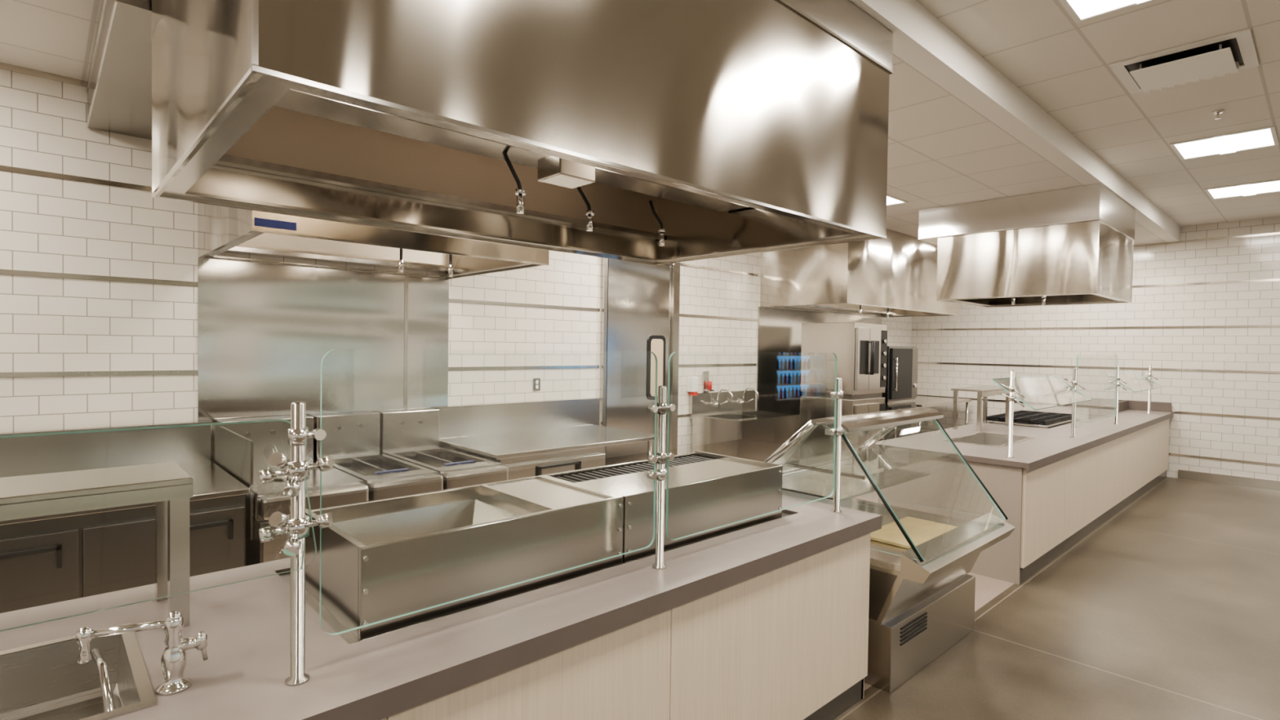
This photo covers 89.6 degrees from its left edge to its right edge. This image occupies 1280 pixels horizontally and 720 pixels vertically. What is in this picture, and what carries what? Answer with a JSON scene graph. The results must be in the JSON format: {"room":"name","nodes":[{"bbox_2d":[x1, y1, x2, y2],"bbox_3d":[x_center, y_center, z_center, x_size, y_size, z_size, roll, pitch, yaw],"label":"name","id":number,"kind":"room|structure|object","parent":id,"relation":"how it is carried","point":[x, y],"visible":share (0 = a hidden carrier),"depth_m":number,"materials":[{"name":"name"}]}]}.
{"room":"commercial kitchen","nodes":[
{"label":"commercial kitchen","id":0,"kind":"room"},
{"bbox_2d":[0,68,911,462],"bbox_3d":[-0.836,-0.240,6.358,15.750,3.800,0.150,0,2,-43],"label":"wall","id":1,"kind":"structure","parent":0,"point":[49,224],"depth_m":4.08,"materials":[{"name":"tile"}]},
{"bbox_2d":[0,62,87,87],"bbox_3d":[-0.761,-1.671,6.271,15.450,0.035,0.010,0,2,-43],"label":"trim","id":2,"kind":"structure","parent":1,"relation":"attached to","point":[5,66],"depth_m":3.74,"materials":[{"name":"silver metal"}]},
{"bbox_2d":[0,164,151,191],"bbox_3d":[-4.672,-1.079,2.646,4.780,0.029,0.008,0,2,-43],"label":"trim","id":3,"kind":"structure","parent":1,"relation":"attached to","point":[6,168],"depth_m":3.85,"materials":[{"name":"grey tile"}]},
{"bbox_2d":[0,269,198,286],"bbox_3d":[-4.681,-0.494,2.657,4.780,0.029,0.008,0,2,-43],"label":"trim","id":4,"kind":"structure","parent":1,"relation":"attached to","point":[8,272],"depth_m":3.92,"materials":[{"name":"grey tile"}]},
{"bbox_2d":[0,369,198,377],"bbox_3d":[-4.689,0.090,2.669,4.780,0.029,0.008,0,2,-43],"label":"trim","id":5,"kind":"structure","parent":1,"relation":"attached to","point":[55,374],"depth_m":3.94,"materials":[{"name":"grey tile"}]},
{"bbox_2d":[0,425,210,477],"bbox_3d":[-3.902,0.552,3.375,2.790,0.250,0.030,0,2,-43],"label":"backsplash","id":6,"kind":"structure","parent":1,"relation":"attached to","point":[56,453],"depth_m":3.93,"materials":[{"name":"metal"}]},
{"bbox_2d":[86,0,151,139],"bbox_3d":[-2.450,-1.490,3.327,0.536,0.244,1.998,0,2,-43],"label":"enclosure","id":7,"kind":"object","parent":1,"relation":"attached to","point":[119,84],"visible":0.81,"depth_m":3.10,"materials":[{"name":"metal"}]},
{"bbox_2d":[197,257,404,422],"bbox_3d":[-2.426,-0.130,4.769,1.405,1.100,0.012,0,2,-43],"label":"sheet","id":8,"kind":"object","parent":1,"relation":"attached to","point":[265,331],"visible":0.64,"depth_m":4.68,"materials":[{"name":"metal"}]},
{"bbox_2d":[403,275,408,408],"bbox_3d":[-1.903,-0.133,5.245,0.030,1.100,0.004,0,2,-43],"label":"cover","id":9,"kind":"object","parent":8,"relation":"attached to","point":[406,282],"visible":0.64,"depth_m":5.24,"materials":[{"name":"metal"}]},
{"bbox_2d":[197,203,549,279],"bbox_3d":[-1.772,-1.122,4.333,1.775,1.078,1.492,0,2,-43],"label":"exhaust hood","id":10,"kind":"object","parent":1,"relation":"attached to","point":[224,229],"visible":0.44,"depth_m":4.21,"materials":[{"name":"metal"}]},
{"bbox_2d":[407,275,448,408],"bbox_3d":[-1.774,-0.134,5.377,0.371,1.100,0.012,0,2,-43],"label":"sheet","id":11,"kind":"object","parent":1,"relation":"attached to","point":[428,297],"visible":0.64,"depth_m":5.37,"materials":[{"name":"metal"}]},
{"bbox_2d":[438,400,599,438],"bbox_3d":[-1.078,0.548,6.014,1.780,0.290,0.038,0,2,-43],"label":"backsplash","id":12,"kind":"structure","parent":1,"relation":"attached to","point":[479,420],"depth_m":5.93,"materials":[{"name":"metal"}]},
{"bbox_2d":[448,365,599,370],"bbox_3d":[-1.031,0.073,6.079,1.660,0.029,0.008,0,2,-43],"label":"trim","id":13,"kind":"structure","parent":1,"relation":"attached to","point":[464,368],"depth_m":5.99,"materials":[{"name":"grey tile"}]},
{"bbox_2d":[448,298,599,311],"bbox_3d":[-1.023,-0.512,6.067,1.660,0.029,0.008,0,2,-43],"label":"trim","id":14,"kind":"structure","parent":1,"relation":"attached to","point":[456,300],"depth_m":5.98,"materials":[{"name":"grey tile"}]},
{"bbox_2d":[533,377,540,391],"bbox_3d":[-0.981,0.232,6.128,0.080,0.120,0.012,0,2,-43],"label":"electrical outlet","id":15,"kind":"object","parent":1,"relation":"attached to","point":[536,381],"visible":1,"depth_m":6.12,"materials":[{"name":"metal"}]},
{"bbox_2d":[599,257,608,465],"bbox_3d":[-0.380,0.200,6.661,0.046,2.720,0.050,0,2,-43],"label":"door frame","id":16,"kind":"structure","parent":1,"relation":"attached to","point":[604,276],"depth_m":6.64,"materials":[{"name":"metal"}]},
{"bbox_2d":[605,258,671,465],"bbox_3d":[-0.016,0.243,6.992,0.930,2.610,0.045,0,2,-43],"label":"leaf","id":17,"kind":"object","parent":1,"relation":"attached to","point":[639,294],"visible":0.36,"depth_m":6.90,"materials":[{"name":"metal"}]},
{"bbox_2d":[646,335,666,399],"bbox_3d":[0.181,0.083,7.131,0.270,0.710,0.012,0,2,-43],"label":"window gasket","id":18,"kind":"structure","parent":17,"relation":"attached to","point":[650,397],"depth_m":7.06,"materials":[{"name":"black rubber"}]},
{"bbox_2d":[650,338,663,395],"bbox_3d":[0.187,0.083,7.126,0.190,0.630,0.004,0,2,-43],"label":"window pane","id":19,"kind":"object","parent":18,"relation":"attached to","point":[656,344],"depth_m":7.12,"materials":[{"name":"beige"}]},
{"bbox_2d":[668,262,679,455],"bbox_3d":[0.371,0.197,7.334,0.096,2.720,0.090,0,2,-43],"label":"door frame","id":20,"kind":"structure","parent":1,"relation":"attached to","point":[675,289],"depth_m":7.29,"materials":[{"name":"metal"}]},
{"bbox_2d":[677,413,688,417],"bbox_3d":[0.957,0.648,7.952,1.520,0.029,0.008,0,2,-43],"label":"trim","id":21,"kind":"structure","parent":1,"relation":"attached to","point":[684,415],"depth_m":7.53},
{"bbox_2d":[687,376,697,395],"bbox_3d":[0.621,0.306,7.564,0.100,0.220,0.100,0,2,-43],"label":"soap dispenser","id":22,"kind":"object","parent":1,"relation":"attached to","point":[692,381],"visible":1,"depth_m":7.53,"materials":[{"name":"white plastic"}]},
{"bbox_2d":[702,371,714,392],"bbox_3d":[0.818,0.265,7.733,0.100,0.260,0.120,0,2,-43],"label":"soap dispenser","id":23,"kind":"object","parent":1,"relation":"attached to","point":[706,384],"visible":1,"depth_m":7.73,"materials":[{"name":"silver metal"}]},
{"bbox_2d":[706,381,711,390],"bbox_3d":[0.831,0.305,7.719,0.060,0.100,0.060,0,2,-43],"label":"bottle","id":24,"kind":"object","parent":23,"relation":"on","point":[708,383],"depth_m":7.69,"materials":[{"name":"red plastic"}]},
{"bbox_2d":[678,363,755,366],"bbox_3d":[0.966,0.063,7.940,1.520,0.029,0.008,0,2,-43],"label":"trim","id":25,"kind":"structure","parent":1,"relation":"attached to","point":[738,364],"depth_m":7.90,"materials":[{"name":"silver metal"}]},
{"bbox_2d":[679,313,756,320],"bbox_3d":[0.974,-0.522,7.928,1.520,0.029,0.008,0,2,-43],"label":"trim","id":26,"kind":"structure","parent":1,"relation":"attached to","point":[680,314],"depth_m":7.89,"materials":[{"name":"grey tile"}]},
{"bbox_2d":[680,262,757,275],"bbox_3d":[0.982,-1.107,7.916,1.520,0.029,0.008,0,2,-43],"label":"trim","id":27,"kind":"structure","parent":1,"relation":"attached to","point":[681,264],"depth_m":7.87,"materials":[{"name":"grey tile"}]},
{"bbox_2d":[755,306,881,466],"bbox_3d":[2.776,0.419,9.637,3.400,2.250,0.012,0,2,-43],"label":"sheet","id":28,"kind":"object","parent":1,"relation":"attached to","point":[780,329],"visible":0.36,"depth_m":8.86,"materials":[{"name":"metal"}]},
{"bbox_2d":[756,306,759,410],"bbox_3d":[1.549,0.425,8.482,0.030,2.250,0.004,0,2,-43],"label":"wall panel","id":29,"kind":"object","parent":28,"relation":"attached to","point":[758,307],"visible":0.57,"depth_m":8.47,"materials":[{"name":"silver metal"}]},
{"bbox_2d":[760,228,959,318],"bbox_3d":[3.239,-1.150,9.168,3.350,1.078,1.251,0,2,-43],"label":"exhaust hood","id":30,"kind":"object","parent":1,"relation":"attached to","point":[895,275],"visible":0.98,"depth_m":8.22,"materials":[{"name":"metal"}]},
{"bbox_2d":[0,0,1165,244],"bbox_3d":[0.446,-1.695,4.975,15.450,0.100,3.550,0,2,-43],"label":"ceiling","id":31,"kind":"structure","parent":0,"point":[942,152],"depth_m":4.61,"materials":[{"name":"white paint"}]},
{"bbox_2d":[151,0,893,265],"bbox_3d":[-0.334,-1.109,2.808,2.758,1.001,1.632,0,2,-43],"label":"exhaust hood","id":32,"kind":"object","parent":31,"relation":"attached to","point":[656,132],"visible":1,"depth_m":2.33,"materials":[{"name":"metal"}]},
{"bbox_2d":[886,193,907,205],"bbox_3d":[2.346,-1.643,6.714,0.620,0.019,0.620,0,2,-43],"label":"ceiling light","id":33,"kind":"object","parent":31,"relation":"in","point":[891,200],"depth_m":6.64,"materials":[{"name":"white plastic"}]},
{"bbox_2d":[918,183,1135,307],"bbox_3d":[4.186,-1.108,7.016,1.548,1.048,1.662,0,2,-43],"label":"exhaust hood","id":34,"kind":"object","parent":31,"relation":"attached to","point":[1075,245],"visible":1,"depth_m":6.41,"materials":[{"name":"metal"}]},
{"bbox_2d":[808,466,1279,719],"bbox_3d":[2.377,1.724,2.923,15.450,0.100,9.350,0,2,-43],"label":"floor","id":35,"kind":"structure","parent":0,"point":[1169,608],"depth_m":3.97,"materials":[{"name":"concrete"}]},
{"bbox_2d":[0,420,249,613],"bbox_3d":[-3.530,1.008,2.978,2.790,1.165,1.140,0,2,-43],"label":"base cabinet","id":36,"kind":"object","parent":35,"relation":"on","point":[44,560],"visible":0.49,"depth_m":3.36,"materials":[{"name":"metal"}]},
{"bbox_2d":[0,460,249,525],"bbox_3d":[-3.519,0.706,2.965,2.790,0.030,1.100,0,2,-43],"label":"countertop","id":37,"kind":"structure","parent":36,"relation":"on","point":[211,481],"depth_m":3.51,"materials":[{"name":"metal"}]},
{"bbox_2d":[213,407,508,565],"bbox_3d":[-1.894,1.000,4.408,1.528,1.170,1.260,0,2,-43],"label":"fryer","id":38,"kind":"object","parent":35,"relation":"on","point":[375,455],"visible":0.48,"depth_m":4.34,"materials":[{"name":"metal"}]},
{"bbox_2d":[0,494,881,719],"bbox_3d":[-0.976,1.198,1.926,4.790,0.900,1.150,0,2,-43],"label":"counter","id":39,"kind":"object","parent":35,"relation":"on","point":[768,620],"depth_m":2.01,"materials":[{"name":"laminate"}]},
{"bbox_2d":[0,622,156,719],"bbox_3d":[-1.476,0.824,1.401,0.629,0.194,0.544,0,2,-43],"label":"drop-in sink","id":40,"kind":"object","parent":39,"relation":"in","point":[44,680],"visible":0.88,"depth_m":1.66,"materials":[{"name":"metal"}]},
{"bbox_2d":[0,462,193,627],"bbox_3d":[-2.096,0.537,1.236,2.015,0.418,0.320,0,2,-43],"label":"overshelf","id":41,"kind":"object","parent":39,"relation":"on","point":[168,485],"visible":0.97,"depth_m":1.77,"materials":[{"name":"metal"}]},
{"bbox_2d":[0,462,193,505],"bbox_3d":[-2.094,0.337,1.232,2.015,0.018,0.320,0,2,-43],"label":"shelf","id":42,"kind":"object","parent":41,"relation":"attached to","point":[59,488],"depth_m":1.72,"materials":[{"name":"metal"}]},
{"bbox_2d":[75,610,208,695],"bbox_3d":[-1.120,0.667,1.462,0.236,0.176,0.068,0,1,-25],"label":"faucet","id":43,"kind":"object","parent":39,"relation":"on","point":[174,657],"visible":1,"depth_m":1.47,"materials":[{"name":"silver metal"}]},
{"bbox_2d":[0,348,843,685],"bbox_3d":[-0.638,0.364,1.735,4.382,0.785,0.209,0,2,-43],"label":"sneeze guard","id":44,"kind":"object","parent":39,"relation":"on","point":[296,526],"visible":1,"depth_m":1.51,"materials":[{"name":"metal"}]},
{"bbox_2d":[279,450,791,644],"bbox_3d":[-0.248,0.642,2.704,2.112,0.280,0.732,0,2,-43],"label":"well","id":45,"kind":"object","parent":39,"relation":"on","point":[382,559],"visible":0.84,"depth_m":2.29,"materials":[{"name":"metal"}]},
{"bbox_2d":[574,457,769,495],"bbox_3d":[0.185,0.530,2.898,0.980,0.028,0.340,0,2,-43],"label":"shelf","id":46,"kind":"object","parent":45,"relation":"attached to","point":[629,484],"depth_m":2.86,"materials":[{"name":"metal"}]},
{"bbox_2d":[432,397,657,479],"bbox_3d":[-0.743,0.988,5.657,1.780,1.175,1.038,0,2,-43],"label":"work table","id":47,"kind":"object","parent":35,"relation":"on","point":[531,438],"visible":0.34,"depth_m":5.56,"materials":[{"name":"metal"}]},
{"bbox_2d":[439,424,657,459],"bbox_3d":[-0.755,0.689,5.610,1.700,0.035,1.000,0,2,-43],"label":"countertop","id":48,"kind":"structure","parent":47,"relation":"on","point":[530,442],"depth_m":5.41,"materials":[{"name":"metal"}]},
{"bbox_2d":[688,387,799,471],"bbox_3d":[1.268,0.956,7.752,1.220,1.210,0.720,0,2,-43],"label":"sink","id":49,"kind":"object","parent":35,"relation":"on","point":[728,423],"visible":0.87,"depth_m":7.53,"materials":[{"name":"metal"}]},
{"bbox_2d":[711,402,723,405],"bbox_3d":[0.926,0.535,7.809,0.200,0.040,0.070,0,2,-43],"label":"faucet","id":50,"kind":"object","parent":49,"relation":"on","point":[712,403],"depth_m":7.78,"materials":[{"name":"silver metal"}]},
{"bbox_2d":[737,400,749,404],"bbox_3d":[1.292,0.533,8.149,0.200,0.040,0.070,0,2,-43],"label":"faucet","id":51,"kind":"object","parent":49,"relation":"on","point":[738,402],"depth_m":8.13,"materials":[{"name":"silver metal"}]},
{"bbox_2d":[799,322,887,466],"bbox_3d":[2.711,0.546,8.505,0.840,2.040,0.846,0,2,-43],"label":"oven","id":52,"kind":"object","parent":35,"relation":"on","point":[860,349],"visible":0.69,"depth_m":8.23,"materials":[{"name":"metal"}]},
{"bbox_2d":[763,406,1015,693],"bbox_3d":[1.423,0.975,3.824,1.217,1.335,1.095,0,2,-43],"label":"refrigerated display case","id":53,"kind":"object","parent":35,"relation":"on","point":[922,589],"visible":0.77,"depth_m":3.55,"materials":[{"name":"metal"}]},
{"bbox_2d":[782,462,929,501],"bbox_3d":[1.288,0.733,3.967,1.110,0.010,0.510,0,2,-43],"label":"shelf","id":54,"kind":"object","parent":53,"relation":"attached to","point":[819,484],"depth_m":3.88,"materials":[{"name":"silver metal"}]},
{"bbox_2d":[855,444,950,455],"bbox_3d":[1.389,0.588,3.858,1.110,0.008,0.480,0,2,-43],"label":"glass shelf","id":55,"kind":"object","parent":53,"relation":"attached to","point":[878,446],"depth_m":4.17,"materials":[{"name":"clear glass"}]},
{"bbox_2d":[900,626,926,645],"bbox_3d":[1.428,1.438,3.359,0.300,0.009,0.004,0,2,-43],"label":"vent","id":56,"kind":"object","parent":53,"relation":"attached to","point":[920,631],"depth_m":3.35,"materials":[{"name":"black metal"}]},
{"bbox_2d":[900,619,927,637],"bbox_3d":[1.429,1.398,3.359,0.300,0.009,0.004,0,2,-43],"label":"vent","id":57,"kind":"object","parent":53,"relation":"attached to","point":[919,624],"depth_m":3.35,"materials":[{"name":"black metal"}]},
{"bbox_2d":[900,622,927,641],"bbox_3d":[1.428,1.418,3.359,0.300,0.009,0.004,0,2,-43],"label":"vent","id":58,"kind":"object","parent":53,"relation":"attached to","point":[920,628],"depth_m":3.35,"materials":[{"name":"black metal"}]},
{"bbox_2d":[901,612,927,630],"bbox_3d":[1.429,1.358,3.358,0.300,0.009,0.004,0,2,-43],"label":"vent","id":59,"kind":"object","parent":53,"relation":"attached to","point":[919,617],"depth_m":3.36,"materials":[{"name":"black metal"}]},
{"bbox_2d":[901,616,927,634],"bbox_3d":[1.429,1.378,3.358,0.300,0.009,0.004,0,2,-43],"label":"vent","id":60,"kind":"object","parent":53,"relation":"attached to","point":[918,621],"depth_m":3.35,"materials":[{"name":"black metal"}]},
{"bbox_2d":[882,346,918,439],"bbox_3d":[3.462,0.680,9.306,0.850,1.760,0.844,0,2,-43],"label":"oven","id":61,"kind":"object","parent":35,"relation":"on","point":[901,388],"visible":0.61,"depth_m":8.96,"materials":[{"name":"metal"}]},
{"bbox_2d":[913,395,971,434],"bbox_3d":[4.426,0.976,10.436,1.900,1.150,1.080,0,2,-43],"label":"prep table","id":62,"kind":"object","parent":35,"relation":"on","point":[921,401],"visible":0.15,"depth_m":10.33,"materials":[{"name":"metal"}]},
{"bbox_2d":[873,397,1173,584],"bbox_3d":[4.652,1.104,7.225,6.210,1.030,1.230,0,2,-43],"label":"serving counter","id":63,"kind":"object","parent":35,"relation":"on","point":[1057,488],"depth_m":5.40,"materials":[{"name":"stone"}]},
{"bbox_2d":[951,385,1008,431],"bbox_3d":[3.620,0.502,6.825,0.900,0.420,0.300,0,2,-43],"label":"overshelf","id":64,"kind":"object","parent":63,"relation":"on","point":[984,391],"visible":0.8,"depth_m":6.62,"materials":[{"name":"metal"}]},
{"bbox_2d":[951,385,1008,391],"bbox_3d":[3.623,0.303,6.821,0.900,0.020,0.300,0,2,-43],"label":"shelf","id":65,"kind":"object","parent":64,"relation":"attached to","point":[974,388],"depth_m":6.66,"materials":[{"name":"metal"}]},
{"bbox_2d":[942,431,1034,447],"bbox_3d":[3.194,0.803,5.890,0.944,0.166,0.464,0,2,-43],"label":"drop-in sink","id":66,"kind":"object","parent":63,"relation":"in","point":[982,438],"visible":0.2,"depth_m":6.20,"materials":[{"name":"metal"}]},
{"bbox_2d":[873,405,1173,468],"bbox_3d":[4.657,0.739,7.218,6.210,0.040,1.230,0,2,-43],"label":"countertop","id":67,"kind":"structure","parent":63,"relation":"on","point":[1050,444],"depth_m":5.99,"materials":[{"name":"stone"}]},
{"bbox_2d":[991,354,1163,457],"bbox_3d":[4.812,0.338,6.763,5.512,0.785,0.319,0,2,-43],"label":"sneeze guard","id":68,"kind":"object","parent":63,"relation":"on","point":[1134,380],"visible":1,"depth_m":6.16,"materials":[{"name":"glass"}]},
{"bbox_2d":[986,410,1079,428],"bbox_3d":[4.555,1.128,7.512,1.260,0.968,0.640,0,2,-43],"label":"cooktop","id":69,"kind":"object","parent":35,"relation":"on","point":[1020,418],"visible":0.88,"depth_m":7.25,"materials":[{"name":"metal"}]},
{"bbox_2d":[911,217,1279,480],"bbox_3d":[8.159,-0.151,8.149,0.150,3.800,9.500,0,2,-43],"label":"wall","id":70,"kind":"structure","parent":0,"point":[1249,258],"depth_m":8.88,"materials":[{"name":"tile"}]},
{"bbox_2d":[911,324,1279,330],"bbox_3d":[8.057,-0.427,8.141,0.008,0.029,9.340,0,2,-43],"label":"trim","id":71,"kind":"structure","parent":70,"relation":"attached to","point":[1248,326],"depth_m":9.40,"materials":[{"name":"silver metal"}]},
{"bbox_2d":[915,427,1279,466],"bbox_3d":[8.033,1.327,8.176,0.008,0.029,9.340,0,2,-43],"label":"trim","id":72,"kind":"structure","parent":70,"relation":"attached to","point":[931,429],"depth_m":8.55,"materials":[{"name":"grey tile"}]},
{"bbox_2d":[916,394,1279,420],"bbox_3d":[8.041,0.742,8.164,0.008,0.029,9.340,0,2,-43],"label":"trim","id":73,"kind":"structure","parent":70,"relation":"attached to","point":[993,400],"depth_m":8.80,"materials":[{"name":"grey tile"}]},
{"bbox_2d":[917,361,1279,373],"bbox_3d":[8.049,0.157,8.152,0.008,0.029,9.340,0,2,-43],"label":"trim","id":74,"kind":"structure","parent":70,"relation":"attached to","point":[955,363],"depth_m":9.41,"materials":[{"name":"grey tile"}]},
{"bbox_2d":[1132,278,1279,287],"bbox_3d":[8.066,-1.012,8.129,0.008,0.029,9.340,0,2,-43],"label":"trim","id":75,"kind":"structure","parent":70,"relation":"attached to","point":[1274,279],"depth_m":8.62,"materials":[{"name":"silver metal"}]},
{"bbox_2d":[1133,231,1279,246],"bbox_3d":[8.074,-1.597,8.117,0.008,0.029,9.340,0,2,-43],"label":"trim","id":76,"kind":"structure","parent":70,"relation":"attached to","point":[1277,233],"depth_m":8.57,"materials":[{"name":"silver metal"}]},
{"bbox_2d":[1177,469,1279,490],"bbox_3d":[9.301,1.632,6.812,0.015,0.120,5.600,0,2,-43],"label":"baseboard","id":77,"kind":"structure","parent":70,"relation":"attached to","point":[1184,474],"depth_m":8.47,"materials":[{"name":"tile"}]},
{"bbox_2d":[915,0,1279,226],"bbox_3d":[3.670,-1.780,1.516,15.450,0.100,5.700,0,2,-43],"label":"ceiling","id":78,"kind":"structure","parent":0,"point":[1061,64],"depth_m":4.24,"materials":[{"name":"tile"}]},
{"bbox_2d":[848,0,1180,242],"bbox_3d":[1.705,-1.750,3.624,15.450,0.300,0.140,0,2,-43],"label":"beam","id":79,"kind":"structure","parent":78,"relation":"attached to","point":[920,39],"depth_m":4.03,"materials":[{"name":"white paint"}]},
{"bbox_2d":[1059,0,1152,22],"bbox_3d":[2.288,-1.768,2.963,0.620,0.019,0.620,0,2,-43],"label":"ceiling light","id":80,"kind":"object","parent":78,"relation":"in","point":[1081,11],"depth_m":3.24,"materials":[{"name":"white plastic"}]},
{"bbox_2d":[1109,27,1259,93],"bbox_3d":[3.275,-1.755,3.884,0.620,0.054,0.620,0,2,-43],"label":"ceiling vent","id":81,"kind":"object","parent":78,"relation":"in","point":[1220,55],"visible":1,"depth_m":3.81,"materials":[{"name":"white plastic"}]},
{"bbox_2d":[1211,109,1224,119],"bbox_3d":[4.150,-1.758,4.631,0.070,0.054,0.070,0,2,-43],"label":"sprinkler head","id":82,"kind":"object","parent":78,"relation":"attached to","point":[1217,113],"visible":1,"depth_m":4.62},
{"bbox_2d":[1169,125,1279,159],"bbox_3d":[4.833,-1.781,5.336,0.620,0.019,0.620,0,2,-43],"label":"ceiling light","id":83,"kind":"object","parent":78,"relation":"in","point":[1262,137],"depth_m":5.31,"materials":[{"name":"white plastic"}]},
{"bbox_2d":[1204,178,1279,199],"bbox_3d":[6.384,-1.788,6.781,0.620,0.019,0.620,0,2,-43],"label":"ceiling light","id":84,"kind":"object","parent":78,"relation":"in","point":[1268,186],"depth_m":6.78,"materials":[{"name":"white plastic"}]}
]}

